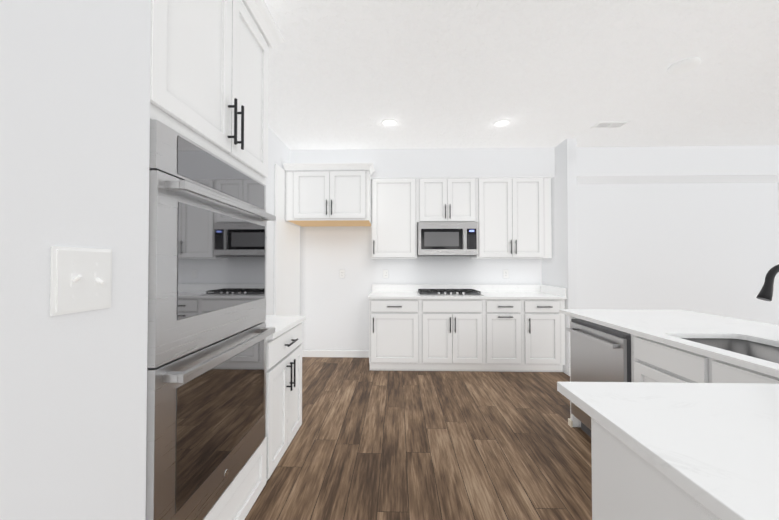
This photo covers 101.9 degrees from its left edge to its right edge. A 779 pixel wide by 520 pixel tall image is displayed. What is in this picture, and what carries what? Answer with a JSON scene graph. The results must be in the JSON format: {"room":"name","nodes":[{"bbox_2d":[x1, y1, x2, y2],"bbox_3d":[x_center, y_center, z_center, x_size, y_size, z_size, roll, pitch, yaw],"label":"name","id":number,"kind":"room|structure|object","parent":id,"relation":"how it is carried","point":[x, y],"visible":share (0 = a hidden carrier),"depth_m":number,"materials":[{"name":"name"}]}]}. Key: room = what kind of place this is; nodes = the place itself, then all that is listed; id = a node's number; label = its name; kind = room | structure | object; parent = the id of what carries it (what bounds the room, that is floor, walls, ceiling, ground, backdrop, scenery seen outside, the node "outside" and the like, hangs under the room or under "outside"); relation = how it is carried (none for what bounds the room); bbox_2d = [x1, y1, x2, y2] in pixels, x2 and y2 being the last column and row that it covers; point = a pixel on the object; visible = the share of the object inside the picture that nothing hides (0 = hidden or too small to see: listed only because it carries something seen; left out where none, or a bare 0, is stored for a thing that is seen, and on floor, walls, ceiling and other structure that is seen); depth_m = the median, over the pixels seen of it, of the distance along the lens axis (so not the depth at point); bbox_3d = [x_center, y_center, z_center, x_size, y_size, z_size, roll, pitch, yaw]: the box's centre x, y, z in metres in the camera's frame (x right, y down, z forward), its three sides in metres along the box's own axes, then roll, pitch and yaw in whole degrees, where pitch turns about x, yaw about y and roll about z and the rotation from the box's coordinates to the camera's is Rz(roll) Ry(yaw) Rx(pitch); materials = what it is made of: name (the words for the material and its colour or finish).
{"room":"kitchen","nodes":[
{"label":"kitchen","id":0,"kind":"room"},
{"bbox_2d":[0,0,150,519],"bbox_3d":[-1.086,-0.112,-1.216,0.888,2.790,4.013,0,-1,1],"label":"wall","id":1,"kind":"structure","parent":0,"point":[74,121],"depth_m":0.60,"materials":[{"name":"paint"}]},
{"bbox_2d":[50,246,111,315],"bbox_3d":[-0.585,0.038,0.613,0.020,0.123,0.116,0,-1,1],"label":"switch plate","id":2,"kind":"object","parent":1,"relation":"attached to","point":[80,279],"visible":1,"depth_m":0.60,"materials":[{"name":"white plastic"}]},
{"bbox_2d":[266,127,289,314],"bbox_3d":[-1.382,-0.056,2.638,0.100,2.790,3.677,0,-1,1],"label":"wall","id":3,"kind":"structure","parent":0,"point":[278,152],"depth_m":3.51,"materials":[{"name":"paint"}]},
{"bbox_2d":[245,357,591,519],"bbox_3d":[1.917,1.338,0.526,6.803,0.060,7.890,0,-1,1],"label":"floor","id":4,"kind":"structure","parent":0,"point":[366,443],"depth_m":2.21,"materials":[{"name":"brown wood"}]},
{"bbox_2d":[150,0,284,519],"bbox_3d":[-0.988,0.029,1.295,0.750,2.580,1.008,0,-1,1],"label":"tall cabinet","id":5,"kind":"object","parent":4,"relation":"on","point":[209,83],"visible":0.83,"depth_m":1.29,"materials":[{"name":"white paint"}]},
{"bbox_2d":[146,120,275,519],"bbox_3d":[-0.954,0.263,1.298,0.707,1.332,0.765,0,-1,1],"label":"double wall oven","id":6,"kind":"object","parent":5,"relation":"in","point":[209,331],"visible":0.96,"depth_m":1.11,"materials":[{"name":"silver metal"}]},
{"bbox_2d":[265,323,301,481],"bbox_3d":[-0.980,0.886,2.042,0.728,0.888,0.624,0,-1,1],"label":"base cabinet","id":7,"kind":"object","parent":4,"relation":"on","point":[283,413],"visible":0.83,"depth_m":1.96,"materials":[{"name":"white paint"}]},
{"bbox_2d":[265,315,305,339],"bbox_3d":[-0.986,0.374,2.052,0.715,0.132,0.628,0,-1,1],"label":"countertop","id":8,"kind":"structure","parent":7,"relation":"on","point":[282,324],"depth_m":2.08,"materials":[{"name":"stone"}]},
{"bbox_2d":[369,299,420,370],"bbox_3d":[0.070,0.916,4.111,0.619,0.888,0.625,0,-1,1],"label":"base cabinet","id":9,"kind":"object","parent":4,"relation":"on","point":[394,324],"depth_m":3.81,"materials":[{"name":"white paint"}]},
{"bbox_2d":[421,299,484,370],"bbox_3d":[0.760,0.916,4.093,0.763,0.888,0.625,0,-1,1],"label":"base cabinet","id":10,"kind":"object","parent":4,"relation":"on","point":[452,330],"depth_m":3.79,"materials":[{"name":"white paint"}]},
{"bbox_2d":[368,284,566,298],"bbox_3d":[0.923,0.404,4.084,2.352,0.132,0.650,0,-1,1],"label":"countertop","id":11,"kind":"structure","parent":10,"relation":"on","point":[394,291],"depth_m":4.30,"materials":[{"name":"stone"}]},
{"bbox_2d":[417,289,483,295],"bbox_3d":[0.759,0.415,4.086,0.780,0.048,0.510,0,-1,1],"label":"gas cooktop","id":12,"kind":"object","parent":11,"relation":"in","point":[447,292],"visible":1,"depth_m":3.92,"materials":[{"name":"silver metal"}]},
{"bbox_2d":[485,299,524,371],"bbox_3d":[1.371,0.916,4.078,0.458,0.888,0.625,0,-1,1],"label":"base cabinet","id":13,"kind":"object","parent":4,"relation":"on","point":[509,335],"depth_m":3.77,"materials":[{"name":"white paint"}]},
{"bbox_2d":[525,299,564,371],"bbox_3d":[1.849,0.915,4.066,0.500,0.888,0.625,0,-1,1],"label":"base cabinet","id":14,"kind":"object","parent":4,"relation":"on","point":[544,322],"depth_m":3.76,"materials":[{"name":"white paint"}]},
{"bbox_2d":[568,316,580,426],"bbox_3d":[1.761,0.889,2.223,0.610,0.888,0.666,0,-1,1],"label":"base cabinet","id":15,"kind":"object","parent":4,"relation":"on","point":[573,421],"depth_m":2.54,"materials":[{"name":"white paint"}]},
{"bbox_2d":[566,319,630,436],"bbox_3d":[1.715,0.897,2.214,0.652,0.866,0.594,0,-1,1],"label":"dishwasher","id":16,"kind":"object","parent":4,"relation":"on","point":[600,353],"visible":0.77,"depth_m":2.20,"materials":[{"name":"silver metal"}]},
{"bbox_2d":[591,418,720,519],"bbox_3d":[1.470,0.864,0.543,1.828,0.888,0.626,0,-1,1],"label":"base cabinet","id":17,"kind":"object","parent":4,"relation":"on","point":[628,483],"depth_m":0.74,"materials":[{"name":"white paint"}]},
{"bbox_2d":[557,309,778,519],"bbox_3d":[1.490,0.416,1.446,1.869,0.030,2.480,0,-1,1],"label":"countertop","id":18,"kind":"structure","parent":17,"relation":"on","point":[713,448],"depth_m":0.80,"materials":[{"name":"stone"}]},
{"bbox_2d":[682,338,778,363],"bbox_3d":[1.714,0.541,1.451,0.465,0.217,0.645,0,-1,1],"label":"undermount sink","id":19,"kind":"object","parent":18,"relation":"in","point":[770,353],"visible":0.04,"depth_m":1.72,"materials":[{"name":"metal"}]},
{"bbox_2d":[756,264,778,300],"bbox_3d":[1.912,0.209,1.516,0.271,0.386,0.054,0,-1,1],"label":"pull-down faucet","id":20,"kind":"object","parent":18,"relation":"on","point":[765,293],"visible":1,"depth_m":1.51,"materials":[{"name":"black metal"}]},
{"bbox_2d":[631,334,778,383],"bbox_3d":[1.742,0.877,1.453,0.610,0.888,0.910,0,-1,1],"label":"base cabinet","id":21,"kind":"object","parent":4,"relation":"on","point":[653,361],"depth_m":1.57,"materials":[{"name":"white paint"}]},
{"bbox_2d":[241,0,778,149],"bbox_3d":[1.917,-1.512,0.568,6.803,0.060,7.890,0,-1,1],"label":"ceiling","id":22,"kind":"structure","parent":0,"point":[424,74],"depth_m":2.46,"materials":[{"name":"white paint"}]},
{"bbox_2d":[381,119,397,125],"bbox_3d":[0.000,-1.438,3.312,0.172,0.007,0.172,0,-1,1],"label":"recessed light","id":23,"kind":"object","parent":22,"relation":"in","point":[388,122],"visible":1,"depth_m":3.31,"materials":[{"name":"white plastic"}]},
{"bbox_2d":[493,119,510,126],"bbox_3d":[1.182,-1.438,3.325,0.172,0.007,0.172,0,-1,1],"label":"recessed light","id":24,"kind":"object","parent":22,"relation":"in","point":[502,123],"visible":1,"depth_m":3.32,"materials":[{"name":"white plastic"}]},
{"bbox_2d":[590,121,628,128],"bbox_3d":[2.340,-1.437,3.361,0.310,0.008,0.150,0,-1,1],"label":"ceiling vent","id":25,"kind":"object","parent":22,"relation":"in","point":[613,124],"visible":1,"depth_m":3.35,"materials":[{"name":"white plastic"}]},
{"bbox_2d":[667,57,700,74],"bbox_3d":[2.197,-1.440,2.357,0.184,0.030,0.184,0,-1,1],"label":"smoke detector","id":26,"kind":"object","parent":22,"relation":"attached to","point":[684,65],"visible":0.98,"depth_m":2.33,"materials":[{"name":"white plastic"}]},
{"bbox_2d":[300,183,778,350],"bbox_3d":[2.016,-0.030,4.441,6.803,2.790,0.100,0,-1,1],"label":"wall","id":27,"kind":"structure","parent":0,"point":[709,248],"depth_m":4.36,"materials":[{"name":"paint"}]},
{"bbox_2d":[282,167,369,226],"bbox_3d":[-0.759,-0.786,4.157,1.026,0.610,0.625,0,-1,1],"label":"upper cabinet","id":28,"kind":"object","parent":27,"relation":"attached to","point":[340,196],"depth_m":3.85,"materials":[{"name":"white paint"}]},
{"bbox_2d":[302,350,368,357],"bbox_3d":[-0.757,1.317,4.434,1.017,0.095,0.013,0,-1,1],"label":"baseboard","id":29,"kind":"structure","parent":27,"relation":"attached to","point":[333,353],"depth_m":4.43,"materials":[{"name":"white wood"}]},
{"bbox_2d":[340,270,344,277],"bbox_3d":[-0.668,0.196,4.451,0.070,0.114,0.007,0,-1,1],"label":"electrical outlet","id":30,"kind":"object","parent":27,"relation":"attached to","point":[342,273],"visible":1,"depth_m":4.45,"materials":[{"name":"white plastic"}]},
{"bbox_2d":[383,270,387,277],"bbox_3d":[-0.053,0.196,4.436,0.070,0.114,0.007,0,-1,1],"label":"electrical outlet","id":31,"kind":"object","parent":27,"relation":"attached to","point":[385,273],"visible":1,"depth_m":4.43,"materials":[{"name":"white plastic"}]},
{"bbox_2d":[370,178,417,258],"bbox_3d":[0.062,-0.556,4.287,0.606,1.067,0.317,0,-1,1],"label":"upper cabinet","id":32,"kind":"object","parent":27,"relation":"attached to","point":[393,202],"depth_m":4.14,"materials":[{"name":"white paint"}]},
{"bbox_2d":[418,178,477,222],"bbox_3d":[0.751,-0.791,4.273,0.772,0.597,0.317,0,-1,1],"label":"upper cabinet","id":33,"kind":"object","parent":27,"relation":"attached to","point":[439,200],"depth_m":4.12,"materials":[{"name":"white paint"}]},
{"bbox_2d":[417,222,476,255],"bbox_3d":[0.755,-0.269,4.232,0.759,0.431,0.379,0,-1,1],"label":"over-the-range microwave","id":34,"kind":"object","parent":33,"relation":"attached to","point":[446,238],"visible":1,"depth_m":4.07,"materials":[{"name":"silver metal"}]},
{"bbox_2d":[503,270,508,277],"bbox_3d":[1.619,0.195,4.393,0.070,0.114,0.007,0,-1,1],"label":"electrical outlet","id":35,"kind":"object","parent":27,"relation":"attached to","point":[505,273],"visible":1,"depth_m":4.39,"materials":[{"name":"white plastic"}]},
{"bbox_2d":[471,178,551,258],"bbox_3d":[1.620,-0.557,4.247,0.966,1.067,0.317,0,-1,1],"label":"upper cabinet","id":36,"kind":"object","parent":27,"relation":"attached to","point":[511,217],"depth_m":4.10,"materials":[{"name":"white paint"}]},
{"bbox_2d":[290,145,778,183],"bbox_3d":[2.010,-1.244,4.213,6.603,0.370,0.390,0,-1,1],"label":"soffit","id":37,"kind":"structure","parent":27,"relation":"attached to","point":[678,164],"depth_m":4.03,"materials":[{"name":"paint"}]},
{"bbox_2d":[542,138,577,375],"bbox_3d":[2.159,-0.036,4.047,0.112,2.790,0.680,0,-1,1],"label":"wall","id":38,"kind":"structure","parent":0,"point":[559,268],"depth_m":3.76,"materials":[{"name":"paint"}]}
]}

